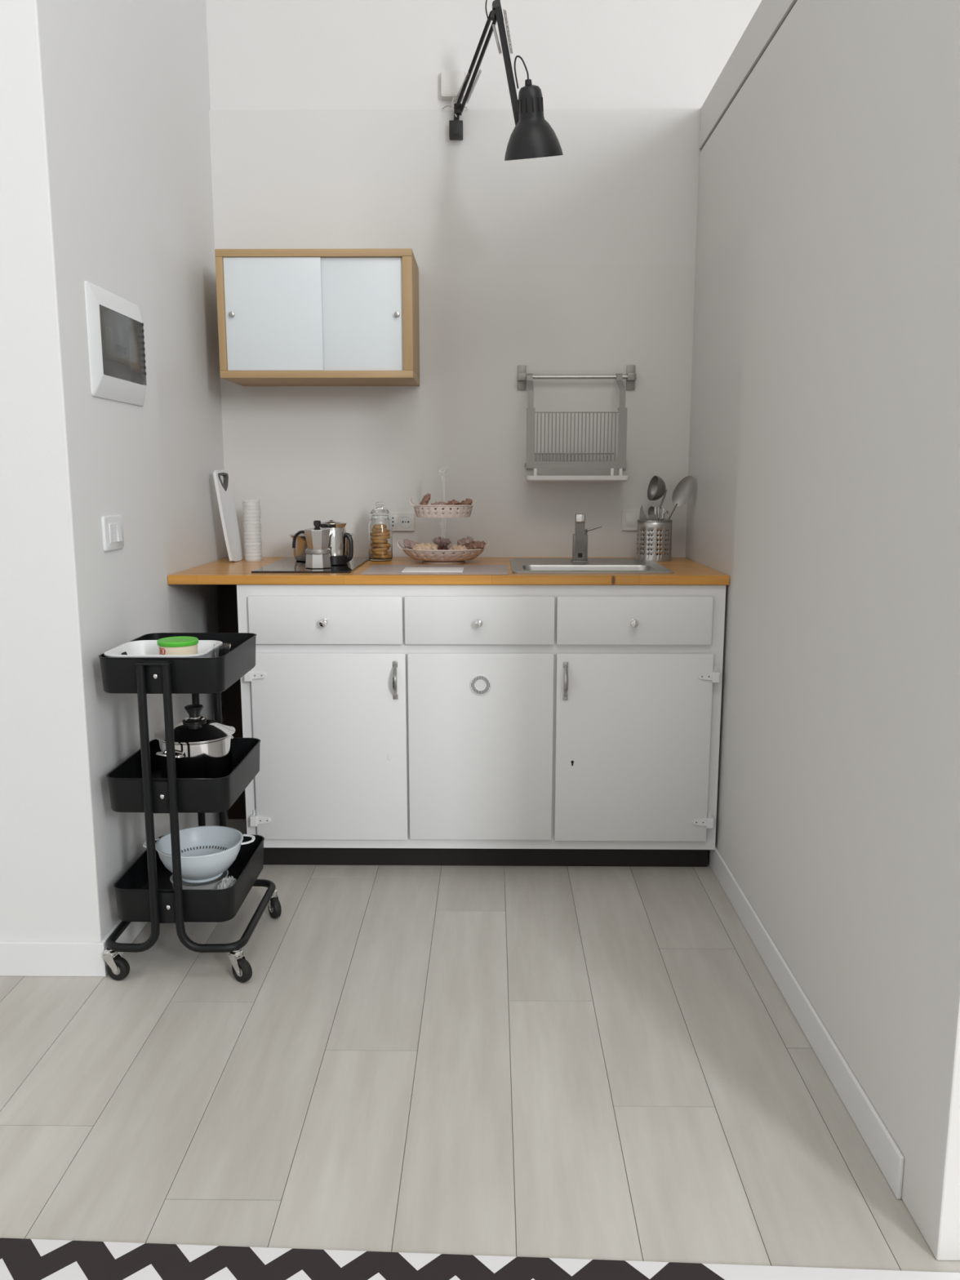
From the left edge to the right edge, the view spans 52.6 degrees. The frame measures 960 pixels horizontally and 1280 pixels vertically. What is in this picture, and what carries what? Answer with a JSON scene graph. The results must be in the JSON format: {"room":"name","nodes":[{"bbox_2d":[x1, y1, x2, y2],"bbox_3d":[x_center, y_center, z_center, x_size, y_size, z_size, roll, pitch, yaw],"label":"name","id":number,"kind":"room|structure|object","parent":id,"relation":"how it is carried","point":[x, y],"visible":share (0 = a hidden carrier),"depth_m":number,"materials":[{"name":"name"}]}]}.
{"room":"kitchen","nodes":[
{"label":"kitchen","id":0,"kind":"room"},
{"bbox_2d":[0,0,227,941],"bbox_3d":[-1.578,-1.444,2.690,1.375,4.300,1.455,0,9,1],"label":"wall","id":1,"kind":"structure","parent":0,"point":[106,182],"depth_m":2.28,"materials":[{"name":"paint"}]},
{"bbox_2d":[0,941,106,976],"bbox_3d":[-1.581,0.756,2.315,1.386,0.085,0.011,0,9,1],"label":"baseboard","id":2,"kind":"structure","parent":1,"relation":"attached to","point":[17,958],"depth_m":2.30,"materials":[{"name":"white wood"}]},
{"bbox_2d":[101,514,124,551],"bbox_3d":[-0.890,-0.261,2.368,0.012,0.084,0.120,0,9,1],"label":"light switch","id":3,"kind":"object","parent":1,"relation":"attached to","point":[112,525],"visible":1,"depth_m":2.35,"materials":[{"name":"white plastic"}]},
{"bbox_2d":[84,280,146,406],"bbox_3d":[-0.887,-0.717,2.388,0.017,0.255,0.335,0,9,1],"label":"electrical panel","id":4,"kind":"object","parent":1,"relation":"attached to","point":[114,324],"visible":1,"depth_m":2.35,"materials":[{"name":"white plastic"}]},
{"bbox_2d":[101,919,147,973],"bbox_3d":[-0.889,0.694,2.685,0.010,0.085,0.754,0,9,1],"label":"baseboard","id":5,"kind":"structure","parent":1,"relation":"attached to","point":[131,931],"depth_m":2.45,"materials":[{"name":"white wood"}]},
{"bbox_2d":[0,814,959,1272],"bbox_3d":[0.978,1.157,0.359,6.552,0.060,7.050,0,9,1],"label":"floor","id":6,"kind":"structure","parent":0,"point":[566,1062],"depth_m":1.90,"materials":[{"name":"grey laminate"}]},
{"bbox_2d":[98,632,281,982],"bbox_3d":[-0.708,0.392,2.405,0.354,0.773,0.405,0,9,1],"label":"trolley","id":7,"kind":"object","parent":6,"relation":"on","point":[144,892],"visible":0.86,"depth_m":2.26,"materials":[{"name":"black metal"}]},
{"bbox_2d":[103,640,222,657],"bbox_3d":[-0.738,0.058,2.285,0.235,0.084,0.210,0,9,1],"label":"plastic basin","id":8,"kind":"object","parent":7,"relation":"in","point":[142,648],"visible":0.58,"depth_m":2.34,"materials":[{"name":"white plastic"}]},
{"bbox_2d":[156,635,198,654],"bbox_3d":[-0.707,0.046,2.283,0.093,0.098,0.093,0,9,1],"label":"tub","id":9,"kind":"object","parent":8,"relation":"in","point":[183,645],"visible":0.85,"depth_m":2.25,"materials":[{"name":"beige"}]},
{"bbox_2d":[98,632,256,693],"bbox_3d":[-0.717,0.052,2.349,0.288,0.083,0.370,0,9,1],"label":"tray","id":10,"kind":"object","parent":7,"relation":"on","point":[214,674],"depth_m":2.18,"materials":[{"name":"black metal"}]},
{"bbox_2d":[106,737,260,813],"bbox_3d":[-0.717,0.328,2.396,0.288,0.083,0.370,0,9,1],"label":"tray","id":11,"kind":"object","parent":7,"relation":"on","point":[126,782],"depth_m":2.23,"materials":[{"name":"black metal"}]},
{"bbox_2d":[113,834,264,923],"bbox_3d":[-0.717,0.592,2.440,0.288,0.083,0.370,0,9,1],"label":"tray","id":12,"kind":"object","parent":7,"relation":"on","point":[135,903],"depth_m":2.27,"materials":[{"name":"black metal"}]},
{"bbox_2d":[154,704,235,778],"bbox_3d":[-0.694,0.263,2.376,0.190,0.211,0.190,-4,10,-20],"label":"stock pot","id":13,"kind":"object","parent":7,"relation":"in","point":[202,745],"visible":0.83,"depth_m":2.32,"materials":[{"name":"silver metal"}]},
{"bbox_2d":[169,869,228,889],"bbox_3d":[-0.695,0.609,2.412,0.140,0.052,0.140,0,9,1],"label":"tub","id":14,"kind":"object","parent":7,"relation":"in","point":[220,882],"visible":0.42,"depth_m":2.39,"materials":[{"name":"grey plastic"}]},
{"bbox_2d":[142,825,255,883],"bbox_3d":[-0.691,0.538,2.402,0.209,0.090,0.209,7,12,37],"label":"colander","id":15,"kind":"object","parent":14,"relation":"on","point":[206,852],"visible":0.92,"depth_m":2.41,"materials":[{"name":"white plastic"}]},
{"bbox_2d":[213,643,231,657],"bbox_3d":[-0.601,0.056,2.276,0.040,0.092,0.040,0,9,1],"label":"drinking glass","id":16,"kind":"object","parent":7,"relation":"in","point":[220,649],"visible":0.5,"depth_m":2.26,"materials":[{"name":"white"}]},
{"bbox_2d":[217,584,245,818],"bbox_3d":[-0.785,0.193,3.309,0.178,0.867,0.015,0,9,1],"label":"board","id":17,"kind":"object","parent":6,"relation":"on","point":[227,598],"visible":0.21,"depth_m":3.30,"materials":[{"name":"black wood"}]},
{"bbox_2d":[0,1237,959,1279],"bbox_3d":[-0.212,1.013,1.016,2.180,0.006,0.950,0,10,3],"label":"rug","id":18,"kind":"object","parent":6,"relation":"on","point":[20,1259],"visible":1,"depth_m":1.45,"materials":[{"name":"fabric"}]},
{"bbox_2d":[235,584,725,866],"bbox_3d":[0.003,0.225,3.121,1.400,0.867,0.659,0,9,1],"label":"base cabinet","id":19,"kind":"object","parent":6,"relation":"on","point":[476,725],"visible":0.98,"depth_m":2.83,"materials":[{"name":"white paint"}]},
{"bbox_2d":[167,556,729,585],"bbox_3d":[-0.088,-0.223,3.081,1.596,0.026,0.649,0,9,1],"label":"countertop","id":20,"kind":"structure","parent":19,"relation":"on","point":[687,571],"depth_m":2.77,"materials":[{"name":"brown wood"}]},
{"bbox_2d":[213,469,243,561],"bbox_3d":[-0.828,-0.409,3.203,0.052,0.300,0.124,1,10,5],"label":"cutting board","id":21,"kind":"object","parent":20,"relation":"on","point":[224,490],"visible":1,"depth_m":3.19,"materials":[{"name":"white plastic"}]},
{"bbox_2d":[242,501,262,561],"bbox_3d":[-0.756,-0.363,3.229,0.060,0.201,0.059,0,9,1],"label":"cup stack","id":22,"kind":"object","parent":20,"relation":"on","point":[251,512],"visible":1,"depth_m":3.21,"materials":[{"name":"white plastic"}]},
{"bbox_2d":[251,557,368,573],"bbox_3d":[-0.520,-0.239,3.079,0.291,0.005,0.496,0,9,1],"label":"induction hob","id":23,"kind":"object","parent":20,"relation":"in","point":[286,565],"visible":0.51,"depth_m":2.94,"materials":[{"name":"black glass"}]},
{"bbox_2d":[292,520,333,568],"bbox_3d":[-0.501,-0.288,2.927,0.094,0.142,0.095,8,12,39],"label":"moka pot","id":24,"kind":"object","parent":23,"relation":"on","point":[317,553],"visible":1,"depth_m":2.90,"materials":[{"name":"silver metal"}]},
{"bbox_2d":[289,533,353,561],"bbox_3d":[-0.521,-0.306,3.205,0.208,0.085,0.208,0,9,1],"label":"steel pan","id":25,"kind":"object","parent":23,"relation":"on","point":[299,552],"visible":0.3,"depth_m":3.14,"materials":[{"name":"silver metal"}]},
{"bbox_2d":[312,520,353,565],"bbox_3d":[-0.461,-0.305,3.039,0.096,0.138,0.103,-8,13,-41],"label":"coffee pot","id":26,"kind":"object","parent":23,"relation":"on","point":[337,544],"visible":0.7,"depth_m":3.01,"materials":[{"name":"silver metal"}]},
{"bbox_2d":[368,501,392,561],"bbox_3d":[-0.333,-0.363,3.244,0.080,0.196,0.080,0,9,1],"label":"glass jar","id":27,"kind":"object","parent":20,"relation":"on","point":[380,526],"visible":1,"depth_m":3.22,"materials":[{"name":"clear glass"}]},
{"bbox_2d":[360,564,508,574],"bbox_3d":[-0.129,-0.213,2.932,0.424,0.002,0.300,0,9,1],"label":"place mat","id":28,"kind":"object","parent":20,"relation":"on","point":[374,569],"visible":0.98,"depth_m":2.89,"materials":[{"name":"grey fabric"}]},
{"bbox_2d":[401,567,463,572],"bbox_3d":[-0.138,-0.208,2.888,0.178,0.003,0.138,0,9,1],"label":"paper sheet","id":29,"kind":"object","parent":28,"relation":"on","point":[406,569],"visible":1,"depth_m":2.86,"materials":[{"name":"white paper"}]},
{"bbox_2d":[397,466,488,564],"bbox_3d":[-0.120,-0.408,3.163,0.299,0.311,0.205,0,9,1],"label":"tiered stand","id":30,"kind":"object","parent":20,"relation":"on","point":[427,556],"visible":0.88,"depth_m":3.12,"materials":[{"name":"beige ceramic"}]},
{"bbox_2d":[403,538,419,549],"bbox_3d":[-0.219,-0.310,3.175,0.067,0.041,0.041,-3,10,-16],"label":"snacks","id":31,"kind":"object","parent":30,"relation":"in","point":[409,544],"visible":0.64,"depth_m":3.16,"materials":[{"name":"food"}]},
{"bbox_2d":[413,542,437,552],"bbox_3d":[-0.174,-0.295,3.116,0.080,0.034,0.039,0,10,-2],"label":"snacks","id":32,"kind":"object","parent":30,"relation":"in","point":[421,546],"visible":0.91,"depth_m":3.10,"materials":[{"name":"beige food"}]},
{"bbox_2d":[419,493,431,509],"bbox_3d":[-0.180,-0.447,3.152,0.038,0.058,0.040,-2,10,-11],"label":"snacks","id":33,"kind":"object","parent":30,"relation":"on","point":[426,498],"visible":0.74,"depth_m":3.14,"materials":[{"name":"brown food"}]},
{"bbox_2d":[430,501,446,509],"bbox_3d":[-0.132,-0.430,3.124,0.059,0.033,0.038,-1,10,-4],"label":"snacks","id":34,"kind":"object","parent":30,"relation":"on","point":[440,503],"visible":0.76,"depth_m":3.11,"materials":[{"name":"food"}]},
{"bbox_2d":[431,537,451,546],"bbox_3d":[-0.126,-0.324,3.207,0.060,0.034,0.048,-2,10,-11],"label":"snacks","id":35,"kind":"object","parent":30,"relation":"in","point":[437,541],"visible":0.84,"depth_m":3.19,"materials":[{"name":"brown food"}]},
{"bbox_2d":[437,544,448,553],"bbox_3d":[-0.120,-0.291,3.114,0.036,0.033,0.036,0,9,1],"label":"snacks","id":36,"kind":"object","parent":30,"relation":"in","point":[441,547],"visible":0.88,"depth_m":3.10,"materials":[{"name":"brown food"}]},
{"bbox_2d":[409,497,475,517],"bbox_3d":[-0.120,-0.430,3.159,0.215,0.060,0.145,0,9,1],"label":"basket","id":37,"kind":"object","parent":30,"relation":"on","point":[426,512],"depth_m":3.11,"materials":[{"name":"beige plastic"}]},
{"bbox_2d":[397,540,488,560],"bbox_3d":[-0.120,-0.295,3.182,0.299,0.062,0.205,0,9,1],"label":"basket","id":38,"kind":"object","parent":30,"relation":"on","point":[421,554],"depth_m":3.11,"materials":[{"name":"beige plastic"}]},
{"bbox_2d":[445,499,458,509],"bbox_3d":[-0.090,-0.433,3.121,0.044,0.038,0.041,1,10,6],"label":"snacks","id":39,"kind":"object","parent":30,"relation":"in","point":[453,502],"visible":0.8,"depth_m":3.11,"materials":[{"name":"brown food"}]},
{"bbox_2d":[448,544,467,553],"bbox_3d":[-0.070,-0.291,3.116,0.058,0.030,0.040,1,10,4],"label":"snacks","id":40,"kind":"object","parent":30,"relation":"in","point":[453,547],"visible":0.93,"depth_m":3.10,"materials":[{"name":"beige food"}]},
{"bbox_2d":[457,497,472,509],"bbox_3d":[-0.050,-0.438,3.136,0.053,0.038,0.038,0,9,0],"label":"snacks","id":41,"kind":"object","parent":30,"relation":"in","point":[468,501],"visible":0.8,"depth_m":3.12,"materials":[{"name":"brown food"}]},
{"bbox_2d":[457,536,473,546],"bbox_3d":[-0.048,-0.320,3.176,0.055,0.042,0.049,0,9,-2],"label":"snacks","id":42,"kind":"object","parent":30,"relation":"in","point":[464,541],"visible":0.75,"depth_m":3.16,"materials":[{"name":"food"}]},
{"bbox_2d":[466,540,485,549],"bbox_3d":[-0.014,-0.305,3.153,0.063,0.035,0.044,2,10,12],"label":"snacks","id":43,"kind":"object","parent":30,"relation":"in","point":[475,544],"visible":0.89,"depth_m":3.14,"materials":[{"name":"brown food"}]},
{"bbox_2d":[571,514,601,562],"bbox_3d":[0.346,-0.330,3.152,0.095,0.155,0.062,0,9,1],"label":"tap","id":44,"kind":"object","parent":20,"relation":"on","point":[580,539],"visible":1,"depth_m":3.14,"materials":[{"name":"grey metal"}]},
{"bbox_2d":[510,558,674,573],"bbox_3d":[0.333,-0.165,3.059,0.470,0.146,0.466,0,9,1],"label":"sink","id":45,"kind":"object","parent":20,"relation":"in","point":[517,565],"visible":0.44,"depth_m":3.05,"materials":[{"name":"metal"}]},
{"bbox_2d":[635,519,672,561],"bbox_3d":[0.582,-0.334,3.251,0.117,0.136,0.117,0,9,1],"label":"utensil holder","id":46,"kind":"object","parent":20,"relation":"on","point":[647,526],"visible":0.95,"depth_m":3.20,"materials":[{"name":"metal"}]},
{"bbox_2d":[639,504,647,555],"bbox_3d":[0.545,-0.358,3.229,0.034,0.180,0.007,0,9,1],"label":"knife","id":47,"kind":"object","parent":46,"relation":"in","point":[642,517],"visible":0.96,"depth_m":3.22,"materials":[{"name":"grey metal"}]},
{"bbox_2d":[648,514,656,555],"bbox_3d":[0.569,-0.343,3.227,0.026,0.150,0.008,0,9,1],"label":"spatula","id":48,"kind":"object","parent":46,"relation":"in","point":[652,517],"visible":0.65,"depth_m":3.22,"materials":[{"name":"grey metal"}]},
{"bbox_2d":[648,506,657,516],"bbox_3d":[0.577,-0.361,3.260,0.031,0.174,0.009,0,9,1],"label":"spoon","id":49,"kind":"object","parent":46,"relation":"in","point":[651,509],"visible":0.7,"depth_m":3.25,"materials":[{"name":"grey metal"}]},
{"bbox_2d":[647,475,666,520],"bbox_3d":[0.595,-0.413,3.266,0.053,0.276,0.084,-2,10,-12],"label":"ladle","id":50,"kind":"object","parent":46,"relation":"in","point":[656,489],"visible":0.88,"depth_m":3.25,"materials":[{"name":"grey metal"}]},
{"bbox_2d":[647,475,666,500],"bbox_3d":[0.592,-0.507,3.246,0.055,0.083,0.083,0,9,1],"label":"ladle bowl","id":51,"kind":"object","parent":50,"relation":"on","point":[656,489],"depth_m":3.25,"materials":[{"name":"grey metal"}]},
{"bbox_2d":[654,505,664,555],"bbox_3d":[0.596,-0.359,3.240,0.035,0.178,0.034,0,9,1],"label":"whisk","id":52,"kind":"object","parent":46,"relation":"in","point":[659,506],"visible":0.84,"depth_m":3.23,"materials":[{"name":"silver metal"}]},
{"bbox_2d":[662,510,669,555],"bbox_3d":[0.618,-0.351,3.239,0.022,0.162,0.011,0,9,1],"label":"tongs","id":53,"kind":"object","parent":46,"relation":"in","point":[667,511],"visible":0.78,"depth_m":3.23,"materials":[{"name":"silver metal"}]},
{"bbox_2d":[650,475,694,554],"bbox_3d":[0.634,-0.405,3.224,0.146,0.276,0.016,2,10,11],"label":"serving spoon","id":54,"kind":"object","parent":46,"relation":"in","point":[683,491],"visible":0.97,"depth_m":3.21,"materials":[{"name":"grey metal"}]},
{"bbox_2d":[671,475,694,506],"bbox_3d":[0.670,-0.491,3.204,0.072,0.100,0.015,2,10,14],"label":"bowl","id":55,"kind":"object","parent":54,"relation":"on","point":[682,492],"depth_m":3.21,"materials":[{"name":"grey metal"}]},
{"bbox_2d":[470,674,491,695],"bbox_3d":[0.002,0.129,2.804,0.062,0.062,0.004,0,9,1],"label":"ventilation grille","id":56,"kind":"object","parent":19,"relation":"attached to","point":[480,684],"depth_m":2.80,"materials":[{"name":"grey metal"}]},
{"bbox_2d":[205,0,761,557],"bbox_3d":[1.580,-1.541,3.272,5.325,4.300,0.200,0,9,1],"label":"wall","id":57,"kind":"structure","parent":0,"point":[581,260],"depth_m":3.22,"materials":[{"name":"paint"}]},
{"bbox_2d":[214,248,419,386],"bbox_3d":[-0.507,-1.028,3.132,0.602,0.382,0.294,0,9,1],"label":"upper cabinet","id":58,"kind":"object","parent":57,"relation":"attached to","point":[286,317],"visible":1,"depth_m":3.01,"materials":[{"name":"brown wood"}]},
{"bbox_2d":[388,511,414,531],"bbox_3d":[-0.274,-0.411,3.377,0.094,0.066,0.010,0,9,1],"label":"wall socket","id":59,"kind":"object","parent":57,"relation":"attached to","point":[400,521],"visible":0.86,"depth_m":3.37,"materials":[{"name":"white plastic"}]},
{"bbox_2d":[440,70,465,100],"bbox_3d":[-0.087,-1.800,3.152,0.080,0.082,0.032,0,9,1],"label":"junction box","id":60,"kind":"object","parent":57,"relation":"attached to","point":[451,81],"visible":0.76,"depth_m":3.14,"materials":[{"name":"white plastic"}]},
{"bbox_2d":[442,0,563,160],"bbox_3d":[0.064,-1.613,2.882,0.160,0.537,0.660,-3,10,-20],"label":"wall lamp","id":61,"kind":"object","parent":57,"relation":"attached to","point":[532,136],"visible":1,"depth_m":2.65,"materials":[{"name":"black metal"}]},
{"bbox_2d":[517,364,636,390],"bbox_3d":[0.326,-0.886,3.277,0.400,0.082,0.036,0,9,1],"label":"wall rail","id":62,"kind":"object","parent":57,"relation":"attached to","point":[630,376],"visible":1,"depth_m":3.26,"materials":[{"name":"grey metal"}]},
{"bbox_2d":[524,373,627,469],"bbox_3d":[0.327,-0.730,3.245,0.348,0.318,0.148,0,9,1],"label":"dish rack","id":63,"kind":"object","parent":62,"relation":"hanging from","point":[531,462],"visible":1,"depth_m":3.19,"materials":[{"name":"grey metal"}]},
{"bbox_2d":[524,468,629,481],"bbox_3d":[0.323,-0.554,3.265,0.338,0.043,0.150,0,9,1],"label":"drip tray","id":64,"kind":"object","parent":63,"relation":"attached to","point":[529,478],"visible":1,"depth_m":3.19,"materials":[{"name":"white plastic"}]},
{"bbox_2d":[621,509,639,530],"bbox_3d":[0.528,-0.415,3.367,0.074,0.074,0.009,0,9,1],"label":"blank plate","id":65,"kind":"object","parent":57,"relation":"attached to","point":[629,517],"visible":0.67,"depth_m":3.36,"materials":[{"name":"white plastic"}]},
{"bbox_2d":[685,0,959,1260],"bbox_3d":[0.766,-0.325,2.321,0.125,2.215,2.096,0,9,1],"label":"wall","id":66,"kind":"structure","parent":0,"point":[824,444],"depth_m":1.84,"materials":[{"name":"paint"}]},
{"bbox_2d":[699,0,795,148],"bbox_3d":[0.765,-1.489,2.126,0.126,0.124,2.096,0,9,1],"label":"trim","id":67,"kind":"structure","parent":66,"relation":"attached to","point":[769,15],"depth_m":2.62,"materials":[{"name":"paint"}]},
{"bbox_2d":[708,846,904,1199],"bbox_3d":[0.697,0.765,2.284,0.008,0.078,1.410,0,9,1],"label":"baseboard","id":68,"kind":"structure","parent":66,"relation":"attached to","point":[885,1151],"depth_m":1.97,"materials":[{"name":"white wood"}]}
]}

